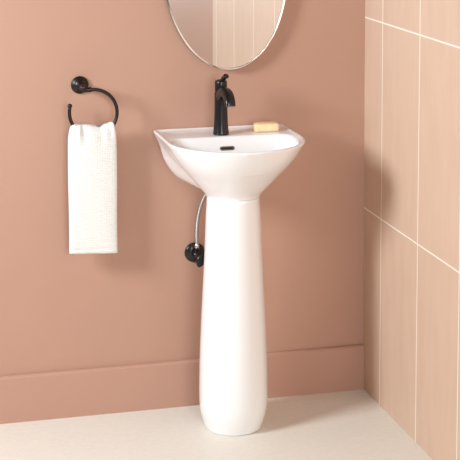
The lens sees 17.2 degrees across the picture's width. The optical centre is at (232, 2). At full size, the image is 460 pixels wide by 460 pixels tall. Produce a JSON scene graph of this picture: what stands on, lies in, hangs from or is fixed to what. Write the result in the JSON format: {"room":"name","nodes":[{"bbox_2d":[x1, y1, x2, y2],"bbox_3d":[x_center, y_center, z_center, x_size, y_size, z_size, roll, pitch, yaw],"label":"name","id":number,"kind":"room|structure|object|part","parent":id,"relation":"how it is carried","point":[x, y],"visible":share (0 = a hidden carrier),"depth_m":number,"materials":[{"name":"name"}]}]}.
{"room":"bathroom","nodes":[
{"label":"bathroom","id":0,"kind":"room"},
{"bbox_2d":[0,0,364,375],"bbox_3d":[-0.999,-0.017,4.467,3.100,2.600,0.100,-2,6,-15],"label":"wall","id":1,"kind":"structure","parent":0,"point":[139,303],"depth_m":4.68,"materials":[{"name":"pink paint"}]},
{"bbox_2d":[67,76,118,125],"bbox_3d":[-0.421,0.312,4.562,0.154,0.180,0.073,-2,6,-15],"label":"towel ring","id":2,"kind":"object","parent":1,"relation":"attached to","point":[79,84],"visible":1,"depth_m":4.55,"materials":[{"name":"black metal"}]},
{"bbox_3d":[-0.457,0.248,4.573,0.054,0.054,0.022,-2,6,-15],"label":"wall plate","id":3,"kind":"part","parent":2,"relation":"part of","materials":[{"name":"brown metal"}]},
{"bbox_3d":[-0.448,0.252,4.540,0.021,0.021,0.056,-2,6,-15],"label":"post","id":4,"kind":"part","parent":2,"relation":"part of","materials":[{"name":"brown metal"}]},
{"bbox_2d":[68,121,117,253],"bbox_3d":[-0.418,0.556,4.562,0.147,0.401,0.042,-2,6,-17],"label":"hand towel","id":5,"kind":"object","parent":2,"relation":"hanging from","point":[92,149],"visible":1,"depth_m":4.54,"materials":[{"name":"white fabric"}]},
{"bbox_2d":[0,344,363,423],"bbox_3d":[-0.983,1.210,4.538,2.900,0.145,0.016,-2,6,-15],"label":"baseboard","id":6,"kind":"structure","parent":1,"relation":"attached to","point":[38,396],"depth_m":4.71,"materials":[{"name":"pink paint"}]},
{"bbox_2d":[185,194,206,266],"bbox_3d":[-0.095,0.676,4.691,0.076,0.263,0.087,-4,7,-31],"label":"shutoff valve","id":7,"kind":"object","parent":1,"relation":"attached to","point":[194,252],"visible":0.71,"depth_m":4.68,"materials":[{"name":"black metal"}]},
{"bbox_3d":[-0.117,0.774,4.721,0.062,0.062,0.012,-2,6,-15],"label":"wall plate","id":8,"kind":"part","parent":7,"relation":"part of","materials":[{"name":"black metal"}]},
{"bbox_3d":[-0.097,0.788,4.661,0.028,0.043,0.014,19,1,-16],"label":"handle","id":9,"kind":"part","parent":7,"relation":"part of","materials":[{"name":"black metal"}]},
{"bbox_2d":[167,0,285,69],"bbox_3d":[-0.023,-0.109,4.646,0.395,0.632,0.028,-2,6,-15],"label":"oval mirror","id":10,"kind":"object","parent":1,"relation":"attached to","point":[224,34],"visible":1,"depth_m":4.66,"materials":[{"name":"silver mirror"}]},
{"bbox_2d":[0,389,432,459],"bbox_3d":[-0.342,1.575,2.103,3.100,0.080,5.300,-2,6,-15],"label":"floor","id":11,"kind":"structure","parent":0,"point":[342,425],"depth_m":4.51,"materials":[{"name":"beige stone"}]},
{"bbox_2d":[153,124,304,435],"bbox_3d":[0.008,0.839,4.549,0.412,0.877,0.419,-2,6,-15],"label":"pedestal sink","id":12,"kind":"object","parent":11,"relation":"on","point":[234,169],"visible":0.99,"depth_m":4.48,"materials":[{"name":"white ceramic"}]},
{"bbox_2d":[213,74,235,135],"bbox_3d":[-0.025,0.307,4.551,0.049,0.189,0.127,-2,6,-15],"label":"faucet","id":13,"kind":"object","parent":12,"relation":"on","point":[224,97],"visible":1,"depth_m":4.57,"materials":[{"name":"black metal"}]},
{"bbox_3d":[-0.035,0.249,4.583,0.037,0.037,0.037,-2,6,-15],"label":"handle","id":14,"kind":"part","parent":13,"relation":"part of","materials":[{"name":"black metal"}]},
{"bbox_3d":[-0.027,0.228,4.566,0.018,0.035,0.044,-3,6,-23],"label":"lever","id":15,"kind":"part","parent":13,"relation":"part of","materials":[{"name":"black metal"}]},
{"bbox_3d":[-0.022,0.280,4.544,0.038,0.054,0.118,-2,6,-15],"label":"spout","id":16,"kind":"part","parent":13,"relation":"part of","materials":[{"name":"black metal"}]},
{"bbox_2d":[153,124,304,200],"bbox_3d":[0.008,0.487,4.513,0.412,0.171,0.419,-2,6,-15],"label":"basin","id":17,"kind":"object","parent":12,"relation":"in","point":[239,165],"depth_m":4.44,"materials":[{"name":"white ceramic"}]},
{"bbox_2d":[253,121,278,131],"bbox_3d":[0.101,0.378,4.649,0.076,0.026,0.042,-1,6,-11],"label":"soap bar","id":18,"kind":"object","parent":12,"relation":"on","point":[271,126],"visible":1,"depth_m":4.63,"materials":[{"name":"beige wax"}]},
{"bbox_2d":[363,0,459,459],"bbox_3d":[0.724,0.049,3.805,0.100,2.600,2.056,-2,6,-15],"label":"wall","id":19,"kind":"structure","parent":0,"point":[411,245],"depth_m":4.42,"materials":[{"name":"tile"}]}
]}

